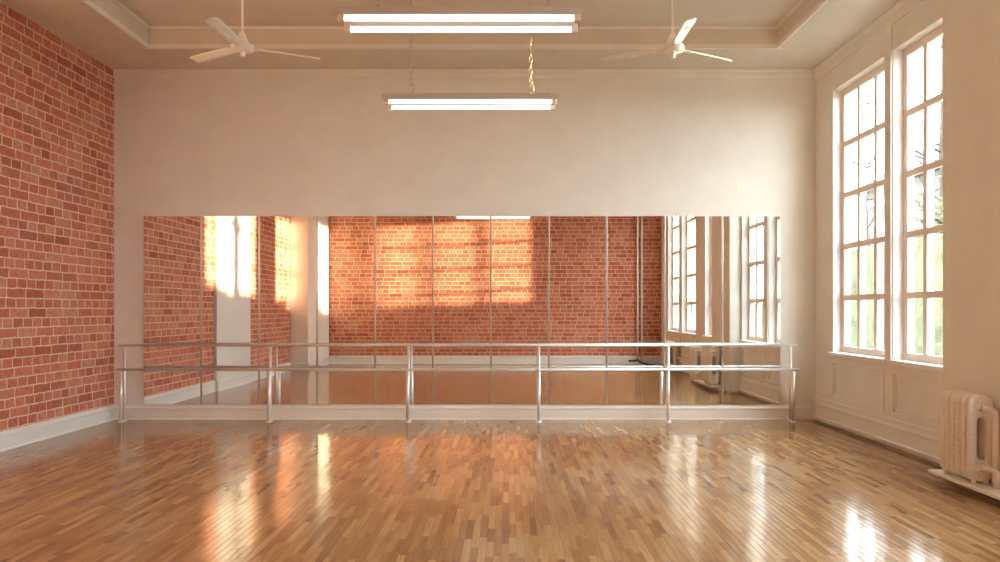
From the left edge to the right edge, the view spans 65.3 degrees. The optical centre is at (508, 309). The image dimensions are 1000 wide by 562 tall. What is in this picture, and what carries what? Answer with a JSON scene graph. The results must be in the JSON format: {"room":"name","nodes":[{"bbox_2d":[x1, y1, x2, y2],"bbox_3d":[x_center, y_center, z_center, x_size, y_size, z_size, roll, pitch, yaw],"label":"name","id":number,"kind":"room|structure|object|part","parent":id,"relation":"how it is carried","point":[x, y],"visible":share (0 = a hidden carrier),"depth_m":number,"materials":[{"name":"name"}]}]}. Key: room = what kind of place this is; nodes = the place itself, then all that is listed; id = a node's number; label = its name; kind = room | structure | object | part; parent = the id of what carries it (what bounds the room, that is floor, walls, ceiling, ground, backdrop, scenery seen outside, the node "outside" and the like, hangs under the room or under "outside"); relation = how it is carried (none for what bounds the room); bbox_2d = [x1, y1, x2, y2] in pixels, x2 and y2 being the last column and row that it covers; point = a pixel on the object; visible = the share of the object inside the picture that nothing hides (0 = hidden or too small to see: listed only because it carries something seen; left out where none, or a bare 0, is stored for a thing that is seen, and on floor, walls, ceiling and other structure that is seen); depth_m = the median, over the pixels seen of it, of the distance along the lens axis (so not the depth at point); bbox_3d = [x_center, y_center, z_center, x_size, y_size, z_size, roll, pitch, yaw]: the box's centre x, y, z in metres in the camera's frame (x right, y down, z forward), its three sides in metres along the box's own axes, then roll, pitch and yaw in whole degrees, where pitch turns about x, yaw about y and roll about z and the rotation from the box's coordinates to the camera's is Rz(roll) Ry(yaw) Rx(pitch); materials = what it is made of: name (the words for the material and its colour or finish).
{"room":"exercise studio","nodes":[
{"label":"exercise studio","id":0,"kind":"room"},
{"bbox_2d":[0,1,113,431],"bbox_3d":[-5.280,-0.840,4.815,0.300,4.540,10.630,0,0,0],"label":"wall","id":1,"kind":"structure","parent":0,"point":[57,99],"depth_m":8.77,"materials":[{"name":"brick"}]},
{"bbox_2d":[0,405,114,451],"bbox_3d":[-5.090,1.333,6.035,0.080,0.194,8.190,0,0,0],"label":"baseboard","id":2,"kind":"structure","parent":1,"relation":"attached to","point":[21,436],"depth_m":8.75,"materials":[{"name":"white paint"}]},
{"bbox_2d":[0,0,899,68],"bbox_3d":[-0.561,-3.290,4.965,9.737,0.360,10.930,0,0,0],"label":"ceiling","id":3,"kind":"structure","parent":0,"point":[837,22],"depth_m":9.14,"materials":[{"name":"beige paint"}]},
{"bbox_2d":[81,0,829,48],"bbox_3d":[-0.537,-3.187,5.020,7.482,0.253,8.470,0,0,0],"label":"trim","id":4,"kind":"structure","parent":3,"relation":"attached to","point":[89,3],"depth_m":9.14,"materials":[{"name":"paint"}]},
{"bbox_2d":[118,0,799,25],"bbox_3d":[-0.537,-3.375,5.020,7.555,0.120,8.440,0,0,0],"label":"ceiling","id":5,"kind":"structure","parent":0,"point":[152,12],"depth_m":8.65,"materials":[{"name":"beige paint"}]},
{"bbox_2d":[190,0,319,63],"bbox_3d":[-2.415,-2.807,6.955,1.259,1.014,1.112,0,0,0],"label":"ceiling fan","id":6,"kind":"object","parent":5,"relation":"hanging from","point":[240,44],"visible":1,"depth_m":7.08,"materials":[{"name":"white metal"}]},
{"bbox_3d":[-2.782,-2.385,7.323,0.560,0.041,0.113,0,0,32],"label":"blade","id":7,"kind":"part","parent":6,"relation":"part of","materials":[{"name":"white wood"}]},
{"bbox_3d":[-2.441,-2.385,6.680,0.113,0.041,0.560,0,0,2],"label":"blade","id":8,"kind":"part","parent":6,"relation":"part of","materials":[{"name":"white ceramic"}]},
{"bbox_3d":[-2.426,-2.885,7.100,0.021,0.740,0.021,0,0,0],"label":"down rod","id":9,"kind":"part","parent":6,"relation":"part of","materials":[{"name":"white metal"}]},
{"bbox_3d":[-2.055,-2.385,7.297,0.560,0.041,0.113,0,0,-28],"label":"blade","id":10,"kind":"part","parent":6,"relation":"part of","materials":[{"name":"white wood"}]},
{"bbox_2d":[334,0,582,33],"bbox_3d":[-0.308,-2.547,4.930,1.524,1.534,0.330,0,0,0],"label":"fluorescent light","id":11,"kind":"object","parent":5,"relation":"hanging from","point":[355,19],"visible":1,"depth_m":4.83,"materials":[{"name":"white metal"}]},
{"bbox_2d":[337,14,344,22],"bbox_3d":[-1.040,-1.814,4.832,0.041,0.068,0.048,0,0,0],"label":"socket","id":12,"kind":"object","parent":11,"relation":"attached to","point":[340,17],"depth_m":4.81,"materials":[{"name":"white plastic"}]},
{"bbox_2d":[344,22,350,33],"bbox_3d":[-1.040,-1.814,5.028,0.041,0.068,0.048,0,0,0],"label":"socket","id":13,"kind":"object","parent":11,"relation":"attached to","point":[347,25],"depth_m":5.01,"materials":[{"name":"white plastic"}]},
{"bbox_2d":[571,22,577,33],"bbox_3d":[0.423,-1.814,5.028,0.041,0.068,0.048,0,0,0],"label":"socket","id":14,"kind":"object","parent":11,"relation":"attached to","point":[574,26],"depth_m":5.01,"materials":[{"name":"white plastic"}]},
{"bbox_2d":[574,14,580,22],"bbox_3d":[0.423,-1.814,4.832,0.041,0.068,0.048,0,0,0],"label":"socket","id":15,"kind":"object","parent":11,"relation":"attached to","point":[577,17],"depth_m":4.81,"materials":[{"name":"white plastic"}]},
{"bbox_2d":[382,0,557,110],"bbox_3d":[-0.338,-2.552,6.910,1.524,1.524,0.330,0,0,0],"label":"fluorescent light","id":16,"kind":"object","parent":5,"relation":"hanging from","point":[394,101],"visible":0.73,"depth_m":6.81,"materials":[{"name":"white metal"}]},
{"bbox_2d":[387,104,392,110],"bbox_3d":[-1.069,-1.824,7.008,0.041,0.068,0.048,0,0,0],"label":"socket","id":17,"kind":"object","parent":16,"relation":"attached to","point":[390,107],"depth_m":6.99,"materials":[{"name":"white plastic"}]},
{"bbox_3d":[-0.868,-2.645,6.910,0.023,1.308,0.029,0,0,35],"label":"chain","id":18,"kind":"part","parent":16,"relation":"part of","materials":[{"name":"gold metal"}]},
{"bbox_3d":[0.192,-2.645,6.910,0.023,1.308,0.029,0,0,35],"label":"chain","id":19,"kind":"part","parent":16,"relation":"part of","materials":[{"name":"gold metal"}]},
{"bbox_2d":[600,0,731,63],"bbox_3d":[1.488,-2.802,6.946,1.260,1.023,1.091,0,0,0],"label":"ceiling fan","id":20,"kind":"object","parent":5,"relation":"hanging from","point":[673,46],"visible":1,"depth_m":7.10,"materials":[{"name":"white metal"}]},
{"bbox_3d":[1.125,-2.376,7.310,0.560,0.041,0.113,0,0,30],"label":"blade","id":21,"kind":"part","parent":20,"relation":"part of","materials":[{"name":"white wood"}]},
{"bbox_3d":[1.488,-2.880,7.100,0.021,0.749,0.021,0,0,0],"label":"down rod","id":22,"kind":"part","parent":20,"relation":"part of","materials":[{"name":"white metal"}]},
{"bbox_3d":[1.488,-2.376,6.680,0.113,0.041,0.560,0,0,0],"label":"blade","id":23,"kind":"part","parent":20,"relation":"part of","materials":[{"name":"white ceramic"}]},
{"bbox_3d":[1.852,-2.376,7.310,0.560,0.041,0.113,0,0,-30],"label":"blade","id":24,"kind":"part","parent":20,"relation":"part of","materials":[{"name":"white ceramic"}]},
{"bbox_2d":[114,78,815,404],"bbox_3d":[-0.561,-0.840,10.280,9.737,4.540,0.300,0,0,0],"label":"wall","id":25,"kind":"structure","parent":0,"point":[183,146],"depth_m":10.13,"materials":[{"name":"beige paint"}]},
{"bbox_2d":[144,216,201,403],"bbox_3d":[-4.355,0.009,10.118,0.760,2.435,0.024,0,0,0],"label":"mirror panel","id":26,"kind":"object","parent":25,"relation":"attached to","point":[172,244],"visible":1,"depth_m":10.11,"materials":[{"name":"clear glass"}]},
{"bbox_2d":[202,216,259,403],"bbox_3d":[-3.601,0.009,10.118,0.747,2.435,0.024,0,0,0],"label":"mirror panel","id":27,"kind":"object","parent":25,"relation":"attached to","point":[230,244],"visible":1,"depth_m":10.11,"materials":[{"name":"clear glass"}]},
{"bbox_2d":[260,216,317,403],"bbox_3d":[-2.850,0.009,10.118,0.754,2.435,0.024,0,0,0],"label":"mirror panel","id":28,"kind":"object","parent":25,"relation":"attached to","point":[288,244],"visible":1,"depth_m":10.11,"materials":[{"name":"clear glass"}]},
{"bbox_2d":[318,216,375,403],"bbox_3d":[-2.098,0.009,10.118,0.749,2.435,0.024,0,0,0],"label":"mirror panel","id":29,"kind":"object","parent":25,"relation":"attached to","point":[346,244],"visible":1,"depth_m":10.11,"materials":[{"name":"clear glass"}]},
{"bbox_2d":[376,216,433,403],"bbox_3d":[-1.349,0.009,10.118,0.749,2.435,0.024,0,0,0],"label":"mirror panel","id":30,"kind":"object","parent":25,"relation":"attached to","point":[404,244],"visible":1,"depth_m":10.11,"materials":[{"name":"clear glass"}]},
{"bbox_2d":[434,216,491,403],"bbox_3d":[-0.599,0.009,10.118,0.751,2.435,0.024,0,0,0],"label":"mirror panel","id":31,"kind":"object","parent":25,"relation":"attached to","point":[462,244],"visible":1,"depth_m":10.11,"materials":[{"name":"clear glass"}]},
{"bbox_2d":[113,69,814,77],"bbox_3d":[-0.572,-3.060,10.113,9.117,0.100,0.035,0,0,0],"label":"trim","id":32,"kind":"structure","parent":25,"relation":"attached to","point":[117,73],"depth_m":10.11,"materials":[{"name":"beige paint"}]},
{"bbox_2d":[115,405,816,419],"bbox_3d":[-0.572,1.337,10.115,9.117,0.185,0.030,0,0,0],"label":"baseboard","id":33,"kind":"structure","parent":25,"relation":"attached to","point":[133,412],"depth_m":10.11,"materials":[{"name":"paint"}]},
{"bbox_2d":[492,216,549,403],"bbox_3d":[0.153,0.009,10.118,0.751,2.435,0.024,0,0,0],"label":"mirror panel","id":34,"kind":"object","parent":25,"relation":"attached to","point":[520,244],"visible":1,"depth_m":10.11,"materials":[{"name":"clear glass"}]},
{"bbox_2d":[550,216,607,403],"bbox_3d":[0.904,0.009,10.118,0.749,2.435,0.024,0,0,0],"label":"mirror panel","id":35,"kind":"object","parent":25,"relation":"attached to","point":[578,244],"visible":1,"depth_m":10.11,"materials":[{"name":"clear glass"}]},
{"bbox_2d":[608,216,665,403],"bbox_3d":[1.654,0.009,10.118,0.751,2.435,0.024,0,0,0],"label":"mirror panel","id":36,"kind":"object","parent":25,"relation":"attached to","point":[636,244],"visible":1,"depth_m":10.11,"materials":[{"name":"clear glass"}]},
{"bbox_2d":[666,216,722,403],"bbox_3d":[2.405,0.009,10.118,0.749,2.435,0.024,0,0,0],"label":"mirror panel","id":37,"kind":"object","parent":25,"relation":"attached to","point":[694,244],"visible":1,"depth_m":10.11,"materials":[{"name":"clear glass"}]},
{"bbox_2d":[723,216,779,403],"bbox_3d":[3.147,0.009,10.120,0.736,2.435,0.020,0,0,0],"label":"mirror panel","id":38,"kind":"object","parent":25,"relation":"attached to","point":[751,244],"visible":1,"depth_m":10.11,"materials":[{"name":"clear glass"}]},
{"bbox_2d":[0,420,999,561],"bbox_3d":[-0.572,1.490,4.965,9.717,0.120,10.930,0,0,0],"label":"floor","id":39,"kind":"structure","parent":0,"point":[130,490],"depth_m":6.10,"materials":[{"name":"brown wood"}]},
{"bbox_2d":[115,344,800,422],"bbox_3d":[-0.649,0.934,9.938,8.687,0.991,0.160,0,0,0],"label":"ballet barre","id":40,"kind":"object","parent":39,"relation":"on","point":[124,369],"visible":1,"depth_m":9.88,"materials":[{"name":"silver metal"}]},
{"bbox_3d":[-4.927,1.104,9.895,0.041,0.653,0.042,0,0,0],"label":"post","id":41,"kind":"part","parent":40,"relation":"part of","materials":[{"name":"silver metal"}]},
{"bbox_3d":[-4.923,0.951,9.980,0.032,0.958,0.033,0,0,0],"label":"post","id":42,"kind":"part","parent":40,"relation":"part of","materials":[{"name":"silver metal"}]},
{"bbox_3d":[-3.047,1.104,9.895,0.041,0.653,0.042,0,0,0],"label":"post","id":43,"kind":"part","parent":40,"relation":"part of","materials":[{"name":"silver metal"}]},
{"bbox_3d":[-3.055,0.951,9.980,0.032,0.958,0.033,0,0,0],"label":"post","id":44,"kind":"part","parent":40,"relation":"part of","materials":[{"name":"silver metal"}]},
{"bbox_3d":[-1.286,1.104,9.895,0.041,0.653,0.042,0,0,0],"label":"post","id":45,"kind":"part","parent":40,"relation":"part of","materials":[{"name":"silver metal"}]},
{"bbox_3d":[-1.285,0.951,9.980,0.032,0.958,0.033,0,0,0],"label":"post","id":46,"kind":"part","parent":40,"relation":"part of","materials":[{"name":"silver metal"}]},
{"bbox_3d":[-0.654,0.457,9.980,8.678,0.036,0.036,0,0,0],"label":"rail","id":47,"kind":"part","parent":40,"relation":"part of","materials":[{"name":"silver metal"}]},
{"bbox_3d":[-0.647,0.762,9.895,8.682,0.036,0.036,0,0,0],"label":"rail","id":48,"kind":"part","parent":40,"relation":"part of","materials":[{"name":"silver metal"}]},
{"bbox_3d":[0.381,0.951,9.980,0.032,0.958,0.033,0,0,0],"label":"post","id":49,"kind":"part","parent":40,"relation":"part of","materials":[{"name":"silver metal"}]},
{"bbox_3d":[0.379,1.104,9.895,0.041,0.653,0.042,0,0,0],"label":"post","id":50,"kind":"part","parent":40,"relation":"part of","materials":[{"name":"silver metal"}]},
{"bbox_3d":[2.017,1.104,9.895,0.041,0.653,0.042,0,0,0],"label":"post","id":51,"kind":"part","parent":40,"relation":"part of","materials":[{"name":"silver metal"}]},
{"bbox_3d":[2.037,0.951,9.980,0.032,0.958,0.033,0,0,0],"label":"post","id":52,"kind":"part","parent":40,"relation":"part of","materials":[{"name":"silver metal"}]},
{"bbox_3d":[3.603,0.951,9.980,0.032,0.958,0.033,0,0,0],"label":"post","id":53,"kind":"part","parent":40,"relation":"part of","materials":[{"name":"silver metal"}]},
{"bbox_3d":[3.610,1.104,9.895,0.041,0.653,0.042,0,0,0],"label":"post","id":54,"kind":"part","parent":40,"relation":"part of","materials":[{"name":"silver metal"}]},
{"bbox_3d":[3.735,1.401,5.930,0.110,0.058,1.260,0,0,0],"label":"trim","id":55,"kind":"structure","parent":39,"relation":"on","visible":0},
{"bbox_2d":[928,469,999,499],"bbox_3d":[3.655,1.357,5.930,0.270,0.030,1.260,0,0,0],"label":"trim","id":56,"kind":"structure","parent":55,"relation":"on","point":[987,489],"depth_m":6.03,"materials":[{"name":"paint"}]},
{"bbox_2d":[940,389,999,488],"bbox_3d":[3.630,0.998,6.114,0.200,0.689,0.596,0,0,0],"label":"radiator","id":57,"kind":"object","parent":56,"relation":"on","point":[969,421],"visible":1,"depth_m":6.02,"materials":[{"name":"metal"}]},
{"bbox_2d":[816,0,942,463],"bbox_3d":[4.095,-0.840,4.965,0.215,4.540,10.930,0,0,0],"label":"wall","id":58,"kind":"structure","parent":0,"point":[913,396],"depth_m":9.21,"materials":[{"name":"beige paint"}]},
{"bbox_2d":[828,64,885,363],"bbox_3d":[4.053,-1.058,8.938,0.242,3.265,1.375,0,0,0],"label":"window","id":59,"kind":"structure","parent":58,"relation":"in","point":[861,353],"depth_m":9.13,"materials":[{"name":"paint"}]},
{"bbox_3d":[4.012,0.548,8.938,0.160,0.054,1.375,0,0,0],"label":"sill","id":60,"kind":"part","parent":59,"relation":"part of","materials":[{"name":"white paint"}]},
{"bbox_3d":[4.163,-1.083,8.928,0.022,3.215,1.355,0,0,0],"label":"sash","id":61,"kind":"part","parent":59,"relation":"part of","materials":[{"name":"paint"}]},
{"bbox_2d":[813,0,924,81],"bbox_3d":[3.962,-3.035,4.965,0.050,0.150,10.330,0,0,0],"label":"trim","id":62,"kind":"structure","parent":58,"relation":"attached to","point":[900,9],"depth_m":8.63,"materials":[{"name":"beige paint"}]},
{"bbox_2d":[813,396,939,461],"bbox_3d":[3.962,1.260,4.965,0.050,0.270,10.330,0,0,0],"label":"baseboard","id":63,"kind":"structure","parent":58,"relation":"attached to","point":[921,440],"depth_m":8.27,"materials":[{"name":"paint"}]},
{"bbox_2d":[832,361,942,426],"bbox_3d":[3.976,0.858,5.143,0.022,0.455,8.885,0,0,0],"label":"trim","id":64,"kind":"structure","parent":58,"relation":"attached to","point":[894,378],"depth_m":8.27,"materials":[{"name":"paint"}]},
{"bbox_2d":[884,25,892,360],"bbox_3d":[3.977,-1.208,8.175,0.020,3.505,0.135,0,0,0],"label":"trim","id":65,"kind":"structure","parent":58,"relation":"attached to","point":[888,32],"depth_m":8.15,"materials":[{"name":"beige paint"}]},
{"bbox_2d":[887,25,942,372],"bbox_3d":[4.053,-1.058,7.490,0.242,3.265,1.260,0,0,0],"label":"window","id":66,"kind":"structure","parent":58,"relation":"in","point":[904,110],"depth_m":8.02,"materials":[{"name":"paint"}]},
{"bbox_3d":[4.012,0.548,7.490,0.160,0.054,1.260,0,0,0],"label":"sill","id":67,"kind":"part","parent":66,"relation":"part of","materials":[{"name":"white paint"}]},
{"bbox_3d":[4.163,-1.083,7.490,0.022,3.215,1.220,0,0,0],"label":"sash","id":68,"kind":"part","parent":66,"relation":"part of","materials":[{"name":"paint"}]},
{"bbox_2d":[943,0,999,480],"bbox_3d":[3.889,-0.840,6.220,0.197,4.540,1.200,0,0,0],"label":"wall","id":69,"kind":"structure","parent":58,"relation":"attached to","point":[971,28],"depth_m":6.41,"materials":[{"name":"beige paint"}]},
{"label":"outside","id":70,"kind":"structure","parent":0,"visible":0},
{"bbox_3d":[32.101,2.080,20.000,55.798,0.100,100.000,0,0,0],"label":"ground","id":71,"kind":"structure","parent":70,"visible":0},
{"bbox_2d":[850,228,883,248],"bbox_3d":[10.376,-0.350,22.630,3.462,4.770,2.904,0,0,30],"label":"tree","id":72,"kind":"object","parent":71,"relation":"on","point":[883,228],"visible":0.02,"depth_m":22.64,"materials":[{"name":"green plant"}]},
{"bbox_2d":[850,58,937,248],"bbox_3d":[14.421,-3.927,31.024,5.482,11.917,6.337,0,0,0],"label":"tree","id":73,"kind":"object","parent":71,"relation":"on","point":[867,103],"visible":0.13,"depth_m":31.01,"materials":[{"name":"green plant"}]},
{"bbox_2d":[850,234,942,355],"bbox_3d":[8.135,0.287,10.115,0.930,3.486,32.275,0,0,0],"label":"hedge","id":74,"kind":"object","parent":71,"relation":"on","point":[938,239],"visible":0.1,"depth_m":14.97,"materials":[{"name":"green plant"}]},
{"bbox_2d":[850,36,942,233],"bbox_3d":[13.920,-4.329,25.681,6.828,12.722,5.310,0,0,0],"label":"tree","id":75,"kind":"object","parent":71,"relation":"on","point":[940,128],"visible":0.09,"depth_m":25.24,"materials":[{"name":"green plant"}]},
{"bbox_2d":[856,142,939,245],"bbox_3d":[22.000,-3.270,30.000,7.000,10.600,24.800,0,0,0],"label":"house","id":76,"kind":"structure","parent":71,"relation":"on","point":[918,183],"depth_m":36.46,"materials":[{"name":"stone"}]},
{"bbox_2d":[872,187,942,243],"bbox_3d":[10.060,-0.504,18.246,3.001,5.079,3.063,0,0,-17],"label":"tree","id":77,"kind":"object","parent":71,"relation":"on","point":[939,220],"visible":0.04,"depth_m":18.39,"materials":[{"name":"green plant"}]}
]}

